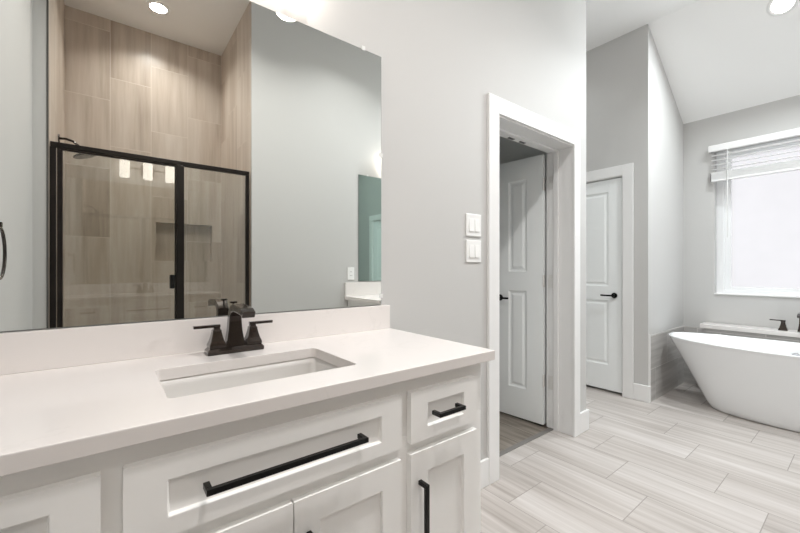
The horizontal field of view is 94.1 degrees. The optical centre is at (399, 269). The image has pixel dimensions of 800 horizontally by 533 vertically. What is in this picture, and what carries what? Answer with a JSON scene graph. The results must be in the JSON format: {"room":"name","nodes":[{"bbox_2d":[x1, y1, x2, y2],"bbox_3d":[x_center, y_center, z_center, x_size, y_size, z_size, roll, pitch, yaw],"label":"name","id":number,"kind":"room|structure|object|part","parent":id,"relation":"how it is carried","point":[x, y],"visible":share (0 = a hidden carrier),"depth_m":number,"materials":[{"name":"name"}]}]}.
{"room":"bathroom","nodes":[
{"label":"bathroom","id":0,"kind":"room"},
{"bbox_2d":[0,0,585,459],"bbox_3d":[0.023,-0.497,1.818,3.295,3.365,0.187,0,0,-38],"label":"wall","id":1,"kind":"structure","parent":0,"point":[441,60],"depth_m":1.87,"materials":[{"name":"paint"}]},
{"bbox_2d":[0,0,382,331],"bbox_3d":[-0.582,-0.388,1.220,1.285,1.086,0.008,0,0,-38],"label":"wall mirror","id":2,"kind":"object","parent":1,"relation":"attached to","point":[161,160],"visible":1,"depth_m":1.15,"materials":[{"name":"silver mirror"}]},
{"bbox_2d":[0,305,389,374],"bbox_3d":[-0.567,0.206,1.224,1.314,0.101,0.019,0,0,-38],"label":"backsplash","id":3,"kind":"structure","parent":1,"relation":"attached to","point":[34,350],"depth_m":1.08,"materials":[{"name":"white stone"}]},
{"bbox_2d":[466,213,480,236],"bbox_3d":[0.393,-0.233,1.981,0.117,0.117,0.012,0,0,-38],"label":"light switch","id":4,"kind":"object","parent":1,"relation":"attached to","point":[473,222],"visible":1,"depth_m":1.98,"materials":[{"name":"white plastic"}]},
{"bbox_2d":[466,240,480,261],"bbox_3d":[0.393,-0.095,1.981,0.117,0.117,0.012,0,0,-38],"label":"light switch","id":5,"kind":"object","parent":1,"relation":"attached to","point":[473,247],"visible":1,"depth_m":1.98,"materials":[{"name":"white plastic"}]},
{"bbox_2d":[481,458,488,488],"bbox_3d":[0.203,1.111,1.830,0.713,0.148,0.016,0,0,-38],"label":"baseboard","id":6,"kind":"structure","parent":1,"relation":"attached to","point":[484,462],"depth_m":2.02,"materials":[{"name":"paint"}]},
{"bbox_2d":[499,154,544,424],"bbox_3d":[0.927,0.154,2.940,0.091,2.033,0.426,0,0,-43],"label":"door","id":7,"kind":"structure","parent":1,"relation":"in","point":[521,182],"depth_m":2.93,"materials":[{"name":"paint"}]},
{"bbox_3d":[0.829,0.233,3.020,0.056,0.052,0.124,0,0,-43],"label":"handle","id":8,"kind":"part","parent":7,"relation":"part of","materials":[{"name":"black metal"}]},
{"bbox_2d":[487,93,579,484],"bbox_3d":[0.886,0.108,2.362,1.019,2.154,0.018,0,0,-38],"label":"door frame","id":9,"kind":"structure","parent":1,"relation":"attached to","point":[496,106],"depth_m":2.08,"materials":[{"name":"paint"}]},
{"bbox_2d":[499,115,572,435],"bbox_3d":[0.832,0.149,2.449,0.890,2.072,0.190,0,0,-38],"label":"door frame","id":10,"kind":"structure","parent":1,"relation":"attached to","point":[559,152],"depth_m":2.69,"materials":[{"name":"paint"}]},
{"bbox_3d":[1.120,0.842,2.769,0.002,0.100,0.035,0,0,-38],"label":"hinge plate","id":11,"kind":"part","parent":10,"relation":"part of","materials":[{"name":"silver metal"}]},
{"bbox_3d":[1.120,0.090,2.769,0.002,0.100,0.035,0,0,-38],"label":"hinge plate","id":12,"kind":"part","parent":10,"relation":"part of","materials":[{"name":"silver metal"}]},
{"bbox_3d":[1.120,-0.640,2.769,0.002,0.100,0.035,0,0,-38],"label":"hinge plate","id":13,"kind":"part","parent":10,"relation":"part of","materials":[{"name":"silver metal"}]},
{"bbox_2d":[499,136,546,422],"bbox_3d":[0.522,-0.190,3.652,0.010,2.750,2.088,0,0,-38],"label":"wall","id":14,"kind":"structure","parent":0,"point":[509,150],"depth_m":2.97,"materials":[{"name":"paint"}]},
{"bbox_2d":[586,32,629,171],"bbox_3d":[1.752,-0.497,4.002,0.140,3.365,1.350,0,0,-38],"label":"wall","id":15,"kind":"structure","parent":0,"point":[607,64],"depth_m":3.57,"materials":[{"name":"paint"}]},
{"bbox_2d":[586,177,621,392],"bbox_3d":[1.883,0.152,3.724,0.091,2.022,0.609,0,0,-38],"label":"door","id":16,"kind":"structure","parent":15,"relation":"in","point":[603,198],"depth_m":3.62,"materials":[{"name":"paint"}]},
{"bbox_3d":[1.992,0.251,3.556,0.056,0.052,0.134,0,0,-38],"label":"handle","id":17,"kind":"part","parent":16,"relation":"part of","materials":[{"name":"black metal"}]},
{"bbox_2d":[586,163,633,398],"bbox_3d":[1.915,0.108,3.747,0.118,2.154,0.815,0,0,-38],"label":"door frame","id":18,"kind":"structure","parent":15,"relation":"attached to","point":[626,171],"depth_m":3.43,"materials":[{"name":"paint"}]},
{"bbox_2d":[633,383,650,402],"bbox_3d":[1.795,1.111,3.835,0.033,0.148,1.366,0,0,-38],"label":"baseboard","id":19,"kind":"structure","parent":15,"relation":"attached to","point":[641,392],"depth_m":3.33,"materials":[{"name":"paint"}]},
{"bbox_2d":[481,383,799,532],"bbox_3d":[0.763,1.215,2.588,5.110,0.060,4.060,0,0,-38],"label":"floor","id":20,"kind":"structure","parent":0,"point":[675,462],"depth_m":2.16,"materials":[{"name":"tile"}]},
{"bbox_2d":[0,363,480,532],"bbox_3d":[-0.387,0.737,0.994,1.248,0.896,0.601,0,0,-38],"label":"vanity cabinet","id":21,"kind":"object","parent":20,"relation":"on","point":[404,456],"visible":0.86,"depth_m":0.79,"materials":[{"name":"paint"}]},
{"bbox_3d":[-0.584,0.395,0.514,0.268,0.137,0.019,0,0,-38],"label":"drawer","id":22,"kind":"part","parent":21,"relation":"part of","materials":[{"name":"paint"}]},
{"bbox_2d":[0,328,494,476],"bbox_3d":[-0.394,0.272,1.004,1.314,0.030,0.578,0,0,-38],"label":"countertop","id":23,"kind":"structure","parent":21,"relation":"on","point":[50,416],"depth_m":0.80,"materials":[{"name":"white stone"}]},
{"bbox_2d":[193,301,272,355],"bbox_3d":[-0.478,0.179,1.117,0.232,0.155,0.180,0,0,-38],"label":"faucet","id":24,"kind":"object","parent":23,"relation":"on","point":[235,341],"visible":1,"depth_m":1.15,"materials":[{"name":"brown metal"}]},
{"bbox_3d":[-0.579,0.173,1.117,0.073,0.008,0.015,0,0,-38],"label":"lever","id":25,"kind":"part","parent":24,"relation":"part of","materials":[{"name":"brown metal"}]},
{"bbox_3d":[-0.558,0.207,1.134,0.047,0.060,0.047,0,0,-38],"label":"handle","id":26,"kind":"part","parent":24,"relation":"part of","materials":[{"name":"brown metal"}]},
{"bbox_3d":[-0.516,0.247,1.166,0.164,0.020,0.056,0,0,-38],"label":"plate","id":27,"kind":"part","parent":24,"relation":"part of","materials":[{"name":"brown metal"}]},
{"bbox_3d":[-0.477,0.172,1.116,0.055,0.133,0.176,0,0,-38],"label":"spout","id":28,"kind":"part","parent":24,"relation":"part of","materials":[{"name":"brown metal"}]},
{"bbox_3d":[-0.475,0.207,1.199,0.047,0.060,0.047,0,0,-38],"label":"handle","id":29,"kind":"part","parent":24,"relation":"part of","materials":[{"name":"brown metal"}]},
{"bbox_3d":[-0.454,0.173,1.215,0.073,0.008,0.015,0,0,-38],"label":"lever","id":30,"kind":"part","parent":24,"relation":"part of","materials":[{"name":"brown metal"}]},
{"bbox_2d":[160,357,339,397],"bbox_3d":[-0.369,0.359,0.978,0.487,0.141,0.320,0,0,-38],"label":"sink","id":31,"kind":"object","parent":23,"relation":"in","point":[184,386],"visible":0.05,"depth_m":1.08,"materials":[{"name":"white ceramic"}]},
{"bbox_3d":[-0.343,0.776,0.702,0.287,0.568,0.019,0,0,-38],"label":"door","id":32,"kind":"part","parent":21,"relation":"part of","materials":[{"name":"paint"}]},
{"bbox_3d":[-0.229,0.395,0.791,0.577,0.137,0.019,0,0,-38],"label":"drawer","id":33,"kind":"part","parent":21,"relation":"part of","materials":[{"name":"paint"}]},
{"bbox_3d":[-0.215,0.394,0.768,0.338,0.011,0.034,0,0,-38],"label":"handle","id":34,"kind":"part","parent":21,"relation":"part of","materials":[{"name":"black metal"}]},
{"bbox_3d":[-0.115,0.776,0.880,0.287,0.568,0.019,0,0,-38],"label":"door","id":35,"kind":"part","parent":21,"relation":"part of","materials":[{"name":"paint"}]},
{"bbox_3d":[0.063,0.667,0.986,0.011,0.205,0.034,0,0,-38],"label":"handle","id":36,"kind":"part","parent":21,"relation":"part of","materials":[{"name":"black metal"}]},
{"bbox_3d":[0.127,0.395,1.070,0.264,0.137,0.019,0,0,-38],"label":"drawer","id":37,"kind":"part","parent":21,"relation":"part of","materials":[{"name":"paint"}]},
{"bbox_3d":[0.127,0.775,1.070,0.264,0.570,0.019,0,0,-38],"label":"door","id":38,"kind":"part","parent":21,"relation":"part of","materials":[{"name":"paint"}]},
{"bbox_3d":[0.138,0.395,1.044,0.102,0.011,0.034,0,0,-38],"label":"handle","id":39,"kind":"part","parent":21,"relation":"part of","materials":[{"name":"black metal"}]},
{"bbox_2d":[499,428,552,456],"bbox_3d":[0.791,1.212,2.501,0.870,0.065,0.036,0,0,-38],"label":"threshold","id":40,"kind":"object","parent":20,"relation":"on","point":[541,433],"depth_m":2.54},
{"bbox_2d":[668,332,799,432],"bbox_3d":[3.009,0.890,2.865,0.708,0.590,1.580,0,0,-38],"label":"bathtub","id":41,"kind":"object","parent":20,"relation":"on","point":[757,380],"visible":1,"depth_m":2.90,"materials":[{"name":"white ceramic"}]},
{"bbox_2d":[700,322,799,342],"bbox_3d":[3.410,0.859,3.171,0.198,0.652,1.329,0,0,-38],"label":"tub ledge","id":42,"kind":"object","parent":20,"relation":"on","point":[709,328],"visible":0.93,"depth_m":3.36,"materials":[{"name":"stone"}]},
{"bbox_2d":[770,313,799,331],"bbox_3d":[3.359,0.449,3.115,0.200,0.168,0.400,0,0,-38],"label":"tub faucet","id":43,"kind":"object","parent":42,"relation":"on","point":[783,326],"visible":1,"depth_m":3.23,"materials":[{"name":"brown metal"}]},
{"bbox_3d":[3.343,0.493,3.249,0.060,0.080,0.060,0,0,-38],"label":"handle","id":44,"kind":"part","parent":43,"relation":"part of","materials":[{"name":"brown metal"}]},
{"bbox_3d":[3.358,0.449,3.115,0.198,0.168,0.059,0,0,-38],"label":"spout","id":45,"kind":"part","parent":43,"relation":"part of","materials":[{"name":"brown metal"}]},
{"bbox_2d":[586,0,698,51],"bbox_3d":[0.939,-2.230,1.450,4.285,0.100,4.370,0,0,-38],"label":"ceiling","id":46,"kind":"structure","parent":0,"point":[606,20],"depth_m":3.20,"materials":[{"name":"paint"}]},
{"bbox_2d":[630,24,682,385],"bbox_3d":[2.602,-0.497,3.715,1.125,3.365,0.150,0,0,-38],"label":"wall","id":47,"kind":"structure","parent":0,"point":[656,124],"depth_m":3.40,"materials":[{"name":"paint"}]},
{"bbox_2d":[649,335,650,385],"bbox_3d":[2.219,0.885,3.312,0.010,0.600,0.013,0,0,-38],"label":"trim","id":48,"kind":"structure","parent":47,"relation":"attached to","point":[649,335],"depth_m":3.31,"materials":[{"name":"paint"}]},
{"bbox_2d":[651,326,683,401],"bbox_3d":[2.595,0.889,3.607,0.945,0.592,0.011,0,0,-38],"label":"tiled wall","id":49,"kind":"structure","parent":47,"relation":"attached to","point":[667,364],"depth_m":3.53,"materials":[{"name":"grey tile"}]},
{"bbox_2d":[649,0,799,123],"bbox_3d":[3.175,-1.850,2.982,1.125,0.860,2.010,0,0,-38],"label":"ceiling","id":50,"kind":"structure","parent":0,"point":[718,57],"depth_m":3.24,"materials":[{"name":"paint"}]},
{"bbox_2d":[766,0,798,15],"bbox_3d":[2.902,-2.008,2.826,0.146,0.101,0.176,0,0,-34],"label":"recessed light","id":51,"kind":"object","parent":50,"relation":"in","point":[774,7],"visible":1,"depth_m":2.84,"materials":[{"name":"paint"}]},
{"bbox_2d":[683,95,799,329],"bbox_3d":[3.559,-0.497,3.282,0.150,3.365,1.710,0,0,-38],"label":"wall","id":52,"kind":"structure","parent":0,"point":[700,303],"depth_m":3.73,"materials":[{"name":"paint"}]},
{"bbox_2d":[684,326,703,384],"bbox_3d":[3.495,0.889,3.232,0.012,0.592,1.710,0,0,-38],"label":"tiled wall","id":53,"kind":"structure","parent":52,"relation":"attached to","point":[688,377],"depth_m":3.86,"materials":[{"name":"grey tile"}]},
{"bbox_2d":[708,128,799,236],"bbox_3d":[3.469,-0.761,3.217,0.072,0.912,1.262,0,0,-38],"label":"window blind","id":54,"kind":"object","parent":52,"relation":"attached to","point":[791,165],"visible":1,"depth_m":3.43,"materials":[{"name":"paint"}]},
{"bbox_3d":[3.474,-0.873,3.220,0.050,0.019,1.222,0,0,-38],"label":"rail","id":55,"kind":"part","parent":54,"relation":"part of","materials":[{"name":"paint"}]},
{"bbox_2d":[714,137,799,297],"bbox_3d":[3.550,-0.462,3.280,0.157,1.426,1.198,0,0,-38],"label":"window","id":56,"kind":"structure","parent":52,"relation":"attached to","point":[759,255],"depth_m":3.54,"materials":[{"name":"white glass"}]},
{"bbox_3d":[3.526,0.245,3.261,0.097,0.012,1.198,0,0,-38],"label":"sill","id":57,"kind":"part","parent":56,"relation":"part of","materials":[{"name":"paint"}]},
{"bbox_3d":[3.590,-0.460,3.312,0.006,1.281,1.018,0,0,-38],"label":"pane","id":58,"kind":"part","parent":56,"relation":"part of","materials":[{"name":"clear glass"}]},
{"bbox_3d":[0.882,-0.498,3.298,0.120,3.365,1.088,0,0,-38],"label":"wall","id":59,"kind":"structure","parent":0,"visible":0},
{"bbox_2d":[580,409,588,433],"bbox_3d":[0.949,1.111,3.222,0.139,0.148,1.291,0,0,-38],"label":"baseboard","id":60,"kind":"structure","parent":59,"relation":"attached to","point":[584,415],"depth_m":2.71,"materials":[{"name":"paint"}]}
]}

